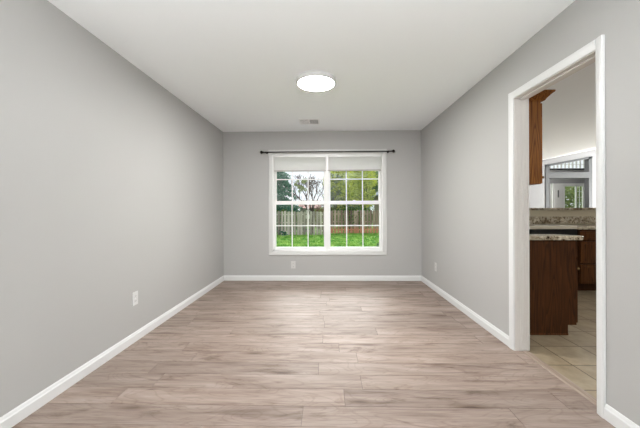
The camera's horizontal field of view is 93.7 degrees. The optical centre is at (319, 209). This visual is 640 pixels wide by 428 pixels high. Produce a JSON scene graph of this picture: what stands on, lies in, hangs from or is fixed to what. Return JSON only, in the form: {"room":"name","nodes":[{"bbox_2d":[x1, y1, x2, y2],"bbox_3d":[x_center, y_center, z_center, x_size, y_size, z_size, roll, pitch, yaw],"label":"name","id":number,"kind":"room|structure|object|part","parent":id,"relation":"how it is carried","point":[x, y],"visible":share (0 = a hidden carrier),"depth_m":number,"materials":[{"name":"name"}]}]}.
{"room":"empty dining room","nodes":[
{"label":"empty dining room","id":0,"kind":"room"},
{"bbox_2d":[0,0,223,416],"bbox_3d":[-1.740,0.043,1.518,0.150,2.640,7.157,0,0,1],"label":"wall","id":1,"kind":"structure","parent":0,"point":[111,184],"depth_m":2.11,"materials":[{"name":"grey paint"}]},
{"bbox_2d":[0,275,223,427],"bbox_3d":[-1.655,1.121,1.486,0.013,0.084,6.897,0,0,1],"label":"baseboard","id":2,"kind":"structure","parent":1,"relation":"attached to","point":[10,419],"depth_m":2.10,"materials":[{"name":"white paint"}]},
{"bbox_2d":[132,291,137,305],"bbox_3d":[-1.633,0.783,2.652,0.009,0.118,0.074,0,0,1],"label":"outlet","id":3,"kind":"object","parent":1,"relation":"attached to","point":[134,294],"visible":1,"depth_m":2.64,"materials":[{"name":"white plastic"}]},
{"bbox_2d":[12,281,615,427],"bbox_3d":[4.274,1.241,4.167,12.049,0.200,12.717,0,0,1],"label":"floor","id":4,"kind":"structure","parent":0,"point":[242,354],"depth_m":2.17,"materials":[{"name":"brown wood"}]},
{"bbox_2d":[529,224,576,234],"bbox_3d":[3.183,0.672,4.445,0.760,0.906,0.671,0,0,1],"label":"range","id":5,"kind":"object","parent":4,"relation":"on","point":[533,228],"visible":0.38,"depth_m":4.15,"materials":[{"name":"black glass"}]},
{"bbox_3d":[3.175,0.314,4.171,0.760,0.082,0.038,0,0,1],"label":"control panel","id":6,"kind":"part","parent":5,"relation":"part of","materials":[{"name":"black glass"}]},
{"bbox_2d":[529,240,579,334],"bbox_3d":[2.055,0.715,2.859,0.685,0.868,0.221,0,0,1],"label":"base cabinet","id":7,"kind":"object","parent":4,"relation":"on","point":[553,264],"visible":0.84,"depth_m":2.75,"materials":[{"name":"brown wood"}]},
{"bbox_3d":[1.992,1.141,2.753,0.562,0.016,0.006,0,0,1],"label":"shoe moulding","id":8,"kind":"part","parent":7,"relation":"part of","materials":[{"name":"brown wood"}]},
{"bbox_2d":[529,234,582,239],"bbox_3d":[2.057,0.259,2.844,0.694,0.040,0.222,0,0,1],"label":"countertop","id":9,"kind":"structure","parent":7,"relation":"on","point":[531,236],"depth_m":2.73,"materials":[{"name":"stone"}]},
{"bbox_3d":[2.362,0.748,2.854,0.022,0.580,0.197,0,0,1],"label":"door","id":10,"kind":"part","parent":7,"relation":"part of","materials":[{"name":"brown wood"}]},
{"bbox_2d":[576,229,595,290],"bbox_3d":[3.863,0.708,4.447,0.520,0.868,0.655,0,0,1],"label":"base cabinet","id":11,"kind":"object","parent":4,"relation":"on","point":[586,258],"visible":0.35,"depth_m":4.15,"materials":[{"name":"brown wood"}]},
{"bbox_2d":[557,224,595,229],"bbox_3d":[4.143,0.252,4.448,1.157,0.038,0.640,0,0,1],"label":"countertop","id":12,"kind":"structure","parent":11,"relation":"on","point":[579,226],"depth_m":4.21,"materials":[{"name":"stone"}]},
{"bbox_3d":[3.857,0.891,4.154,0.496,0.267,0.022,0,0,1],"label":"drawer","id":13,"kind":"part","parent":11,"relation":"part of","materials":[{"name":"brown wood"}]},
{"bbox_3d":[3.856,0.590,4.154,0.496,0.295,0.022,0,0,1],"label":"drawer","id":14,"kind":"part","parent":11,"relation":"part of","materials":[{"name":"brown wood"}]},
{"bbox_3d":[3.855,0.359,4.154,0.496,0.117,0.022,0,0,1],"label":"drawer","id":15,"kind":"part","parent":11,"relation":"part of","materials":[{"name":"brown wood"}]},
{"bbox_2d":[48,0,595,159],"bbox_3d":[4.263,-1.859,4.165,12.049,1.120,12.720,0,0,1],"label":"ceiling","id":16,"kind":"structure","parent":0,"point":[237,64],"depth_m":2.50,"materials":[{"name":"white paint"}]},
{"bbox_2d":[299,119,319,124],"bbox_3d":[-0.153,-1.280,4.367,0.296,0.006,0.255,0,0,1],"label":"ceiling vent","id":17,"kind":"object","parent":16,"relation":"in","point":[302,121],"visible":1,"depth_m":4.35,"materials":[{"name":"silver metal"}]},
{"bbox_2d":[296,71,335,91],"bbox_3d":[-0.038,-1.262,2.962,0.396,0.044,0.396,0,0,1],"label":"ceiling light","id":18,"kind":"object","parent":16,"relation":"attached to","point":[314,81],"visible":1,"depth_m":2.90,"materials":[{"name":"white plastic"}]},
{"bbox_2d":[298,76,333,90],"bbox_3d":[-0.038,-1.244,2.962,0.353,0.008,0.353,0,0,1],"label":"diffuser","id":19,"kind":"object","parent":18,"relation":"attached to","point":[308,83],"depth_m":2.95,"materials":[{"name":"white"}]},
{"bbox_2d":[223,130,595,275],"bbox_3d":[1.571,0.031,4.926,6.319,2.640,0.195,0,0,1],"label":"wall","id":20,"kind":"structure","parent":0,"point":[245,169],"depth_m":4.90,"materials":[{"name":"grey paint"}]},
{"bbox_2d":[224,275,420,280],"bbox_3d":[0.032,1.114,4.891,3.210,0.084,0.013,0,0,1],"label":"baseboard","id":21,"kind":"structure","parent":20,"relation":"attached to","point":[226,277],"depth_m":4.89,"materials":[{"name":"white paint"}]},
{"bbox_2d":[268,149,386,255],"bbox_3d":[0.123,-0.119,4.966,1.927,1.728,0.178,0,0,1],"label":"window","id":22,"kind":"structure","parent":20,"relation":"in","point":[274,250],"depth_m":4.91,"materials":[{"name":"white paint"}]},
{"bbox_2d":[274,155,325,171],"bbox_3d":[-0.327,-0.763,4.933,0.857,0.267,0.046,0,0,1],"label":"cellular shade","id":23,"kind":"object","parent":22,"relation":"attached to","point":[282,163],"visible":1,"depth_m":4.92,"materials":[{"name":"white fabric"}]},
{"bbox_3d":[-0.327,-0.639,4.933,0.853,0.020,0.039,0,0,1],"label":"rail","id":24,"kind":"part","parent":23,"relation":"part of","materials":[{"name":"grey plastic"}]},
{"bbox_3d":[-0.330,0.259,4.978,0.849,0.807,0.035,0,0,1],"label":"sash","id":25,"kind":"part","parent":22,"relation":"part of","materials":[{"name":"white plastic"}]},
{"bbox_3d":[-0.332,-0.506,5.018,0.849,0.783,0.035,0,0,1],"label":"sash","id":26,"kind":"part","parent":22,"relation":"part of","materials":[{"name":"white plastic"}]},
{"bbox_2d":[327,154,380,170],"bbox_3d":[0.558,-0.768,4.913,0.874,0.264,0.046,0,0,1],"label":"cellular shade","id":27,"kind":"object","parent":22,"relation":"attached to","point":[369,162],"visible":1,"depth_m":4.90,"materials":[{"name":"white fabric"}]},
{"bbox_3d":[0.559,-0.646,4.913,0.870,0.020,0.039,0,0,1],"label":"rail","id":28,"kind":"part","parent":27,"relation":"part of","materials":[{"name":"grey plastic"}]},
{"bbox_3d":[0.574,0.256,4.958,0.860,0.807,0.035,0,0,1],"label":"sash","id":29,"kind":"part","parent":22,"relation":"part of","materials":[{"name":"white plastic"}]},
{"bbox_3d":[0.572,-0.509,4.998,0.860,0.783,0.035,0,0,1],"label":"sash","id":30,"kind":"part","parent":22,"relation":"part of","materials":[{"name":"white plastic"}]},
{"bbox_2d":[260,149,394,153],"bbox_3d":[0.115,-0.932,4.843,2.166,0.054,0.105,0,0,1],"label":"curtain rod","id":31,"kind":"object","parent":20,"relation":"attached to","point":[393,150],"visible":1,"depth_m":4.81,"materials":[{"name":"brown metal"}]},
{"bbox_3d":[0.115,-0.932,4.818,2.060,0.019,0.019,0,0,1],"label":"rod","id":32,"kind":"part","parent":31,"relation":"part of","materials":[{"name":"brown metal"}]},
{"bbox_2d":[529,216,595,223],"bbox_3d":[3.568,0.164,4.773,2.320,0.111,0.019,0,0,1],"label":"backsplash","id":33,"kind":"structure","parent":20,"relation":"attached to","point":[559,219],"depth_m":4.76,"materials":[{"name":"stone"}]},
{"bbox_2d":[421,0,639,425],"bbox_3d":[1.620,0.030,1.363,0.108,2.640,6.997,0,0,1],"label":"wall","id":34,"kind":"structure","parent":0,"point":[465,191],"depth_m":2.51,"materials":[{"name":"grey paint"}]},
{"bbox_2d":[421,276,639,427],"bbox_3d":[1.565,1.109,1.414,0.013,0.084,6.897,0,0,1],"label":"baseboard","id":35,"kind":"structure","parent":34,"relation":"attached to","point":[611,415],"depth_m":2.73,"materials":[{"name":"white paint"}]},
{"bbox_2d":[529,89,555,184],"bbox_3d":[1.911,-0.657,2.840,0.408,0.840,0.296,0,0,1],"label":"upper cabinet","id":36,"kind":"object","parent":34,"relation":"attached to","point":[535,105],"visible":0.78,"depth_m":2.76,"materials":[{"name":"brown wood"}]},
{"bbox_3d":[2.042,-0.612,2.870,0.022,0.738,0.218,0,0,1],"label":"door","id":37,"kind":"part","parent":36,"relation":"part of","materials":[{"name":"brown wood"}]},
{"bbox_3d":[1.909,-1.036,2.840,0.408,0.081,0.296,0,0,1],"label":"crown moulding","id":38,"kind":"part","parent":36,"relation":"part of","materials":[{"name":"brown wood"}]},
{"bbox_2d":[508,34,605,417],"bbox_3d":[1.636,0.092,2.074,0.142,2.116,0.867,0,0,1],"label":"door frame","id":39,"kind":"structure","parent":34,"relation":"in","point":[594,51],"depth_m":2.44,"materials":[{"name":"white paint"}]},
{"bbox_3d":[1.699,0.092,2.073,0.017,2.116,0.867,0,0,1],"label":"casing","id":40,"kind":"part","parent":39,"relation":"part of","materials":[{"name":"white paint"}]},
{"bbox_2d":[521,350,596,405],"bbox_3d":[1.655,1.146,2.070,0.057,0.009,0.732,0,0,1],"label":"trim","id":41,"kind":"structure","parent":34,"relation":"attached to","point":[547,367],"depth_m":2.03,"materials":[{"name":"brown wood"}]},
{"bbox_2d":[529,149,595,207],"bbox_3d":[6.375,-0.447,8.919,8.050,3.560,0.120,0,0,1],"label":"wall","id":42,"kind":"structure","parent":0,"point":[536,192],"depth_m":8.85,"materials":[{"name":"white paint"}]},
{"bbox_2d":[545,156,592,207],"bbox_3d":[7.328,-0.221,8.898,1.345,2.700,0.160,0,0,1],"label":"trim","id":43,"kind":"structure","parent":42,"relation":"attached to","point":[587,174],"depth_m":8.82,"materials":[{"name":"white paint"}]},
{"bbox_2d":[549,166,583,207],"bbox_3d":[6.092,-0.766,7.670,8.557,4.200,5.630,0,0,1],"label":"wall","id":44,"kind":"structure","parent":0,"point":[563,180],"depth_m":10.31,"materials":[{"name":"grey paint"}]},
{"bbox_2d":[529,208,595,209],"bbox_3d":[3.263,-0.010,4.873,3.015,0.036,0.230,0,0,1],"label":"bar ledge","id":45,"kind":"object","parent":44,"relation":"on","point":[529,208],"visible":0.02,"depth_m":4.75,"materials":[{"name":"stone"}]},
{"bbox_2d":[550,183,583,207],"bbox_3d":[8.634,0.110,10.334,1.400,2.030,0.150,0,0,1],"label":"door","id":46,"kind":"structure","parent":44,"relation":"in","point":[558,189],"depth_m":10.30,"materials":[{"name":"white wood"}]},
{"bbox_2d":[550,155,583,169],"bbox_3d":[8.638,-1.676,10.344,1.460,0.600,0.090,0,0,1],"label":"window","id":47,"kind":"structure","parent":44,"relation":"in","point":[564,164],"depth_m":10.32,"materials":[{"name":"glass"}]},
{"bbox_3d":[8.639,-1.398,10.344,1.460,0.045,0.090,0,0,1],"label":"sill","id":48,"kind":"part","parent":47,"relation":"part of","materials":[{"name":"white wood"}]},
{"label":"outside","id":49,"kind":"structure","parent":0,"visible":0},
{"bbox_3d":[1.857,2.165,82.508,160.000,0.270,154.943,0,0,1],"label":"ground","id":50,"kind":"structure","parent":49,"visible":0},
{"bbox_2d":[276,205,297,233],"bbox_3d":[-3.042,0.708,25.291,3.089,2.783,2.457,0,0,1],"label":"shrub","id":51,"kind":"object","parent":50,"relation":"on","point":[283,210],"visible":0.12,"depth_m":24.66,"materials":[{"name":"green plant"}]},
{"bbox_2d":[276,172,309,235],"bbox_3d":[-4.012,-2.135,25.625,6.524,8.786,6.501,0,0,-34],"label":"evergreen tree","id":52,"kind":"object","parent":50,"relation":"on","point":[283,186],"visible":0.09,"depth_m":24.76,"materials":[{"name":"green plant"}]},
{"bbox_2d":[276,211,323,234],"bbox_3d":[-3.895,1.084,23.695,9.267,1.974,0.152,0,0,-3],"label":"wooden fence","id":53,"kind":"object","parent":50,"relation":"on","point":[301,216],"visible":0.38,"depth_m":23.75,"materials":[{"name":"beige wood"}]},
{"bbox_3d":[-2.751,1.040,23.693,2.241,1.893,0.025,0,0,-3],"label":"picket panel","id":54,"kind":"part","parent":53,"relation":"part of","materials":[{"name":"beige wood"}]},
{"bbox_3d":[-0.460,1.040,23.816,2.227,1.877,0.024,0,0,-3],"label":"picket panel","id":55,"kind":"part","parent":53,"relation":"part of","materials":[{"name":"beige wood"}]},
{"bbox_2d":[290,174,323,232],"bbox_3d":[-1.145,-0.506,26.158,3.751,5.234,3.155,0,0,1],"label":"bare tree","id":56,"kind":"object","parent":50,"relation":"on","point":[311,183],"visible":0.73,"depth_m":25.79,"materials":[{"name":"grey plant"}]},
{"bbox_2d":[276,223,378,246],"bbox_3d":[0.560,1.962,24.672,32.000,0.193,38.643,0,0,1],"label":"grass","id":57,"kind":"structure","parent":50,"relation":"on","point":[336,239],"depth_m":19.67,"materials":[{"name":"green plant"}]},
{"bbox_2d":[290,178,312,211],"bbox_3d":[-1.860,-0.316,25.768,1.685,4.677,2.676,0,0,-40],"label":"leafy tree","id":58,"kind":"object","parent":57,"relation":"on","point":[299,187],"visible":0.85,"depth_m":24.92,"materials":[{"name":"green plant"}]},
{"bbox_2d":[298,200,321,224],"bbox_3d":[-1.236,0.411,38.537,2.800,3.200,5.600,0,0,1],"label":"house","id":59,"kind":"structure","parent":57,"relation":"on","point":[304,207],"depth_m":36.05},
{"bbox_2d":[315,200,323,231],"bbox_3d":[0.129,0.605,25.605,1.257,2.858,1.065,0,0,1],"label":"shrub","id":60,"kind":"object","parent":57,"relation":"on","point":[317,208],"visible":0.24,"depth_m":25.51,"materials":[{"name":"green plant"}]},
{"bbox_2d":[320,171,345,224],"bbox_3d":[1.370,-0.903,27.095,2.372,5.828,3.912,0,0,27],"label":"leafy tree","id":61,"kind":"object","parent":57,"relation":"on","point":[332,197],"visible":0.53,"depth_m":26.67,"materials":[{"name":"green plant"}]},
{"bbox_2d":[323,171,376,222],"bbox_3d":[2.815,-1.640,28.210,5.221,7.288,5.542,0,0,11],"label":"leafy tree","id":62,"kind":"object","parent":57,"relation":"on","point":[354,191],"visible":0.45,"depth_m":26.80,"materials":[{"name":"green plant"}]},
{"bbox_2d":[351,171,377,209],"bbox_3d":[5.408,-1.690,34.213,5.087,7.396,4.659,0,0,43],"label":"leafy tree","id":63,"kind":"object","parent":57,"relation":"on","point":[376,172],"visible":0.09,"depth_m":33.37,"materials":[{"name":"green plant"}]},
{"bbox_2d":[372,192,378,230],"bbox_3d":[7.798,-0.748,28.983,5.100,5.450,4.300,0,0,1],"label":"house","id":64,"kind":"structure","parent":57,"relation":"on","point":[376,206],"depth_m":29.53,"materials":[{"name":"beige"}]},
{"bbox_2d":[551,184,581,207],"bbox_3d":[10.194,0.074,12.366,3.079,2.677,2.470,0,0,-6],"label":"shrub","id":65,"kind":"object","parent":57,"relation":"on","point":[569,190],"visible":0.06,"depth_m":11.71,"materials":[{"name":"green plant"}]},
{"bbox_2d":[333,204,372,232],"bbox_3d":[2.905,0.749,26.574,3.772,2.664,3.108,0,0,1],"label":"shrub","id":66,"kind":"object","parent":50,"relation":"on","point":[359,208],"visible":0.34,"depth_m":26.07,"materials":[{"name":"green plant"}]},
{"bbox_2d":[330,210,378,232],"bbox_3d":[5.220,1.016,25.342,8.799,2.041,0.152,0,0,-1],"label":"wooden fence","id":67,"kind":"object","parent":50,"relation":"on","point":[354,213],"visible":0.37,"depth_m":25.22,"materials":[{"name":"brown wood"}]},
{"bbox_3d":[1.951,0.999,25.202,2.090,1.940,0.025,0,0,-1],"label":"picket panel","id":68,"kind":"part","parent":67,"relation":"part of","materials":[{"name":"brown wood"}]},
{"bbox_3d":[4.131,0.990,25.254,2.108,1.943,0.024,0,0,-1],"label":"picket panel","id":69,"kind":"part","parent":67,"relation":"part of","materials":[{"name":"brown wood"}]}
]}

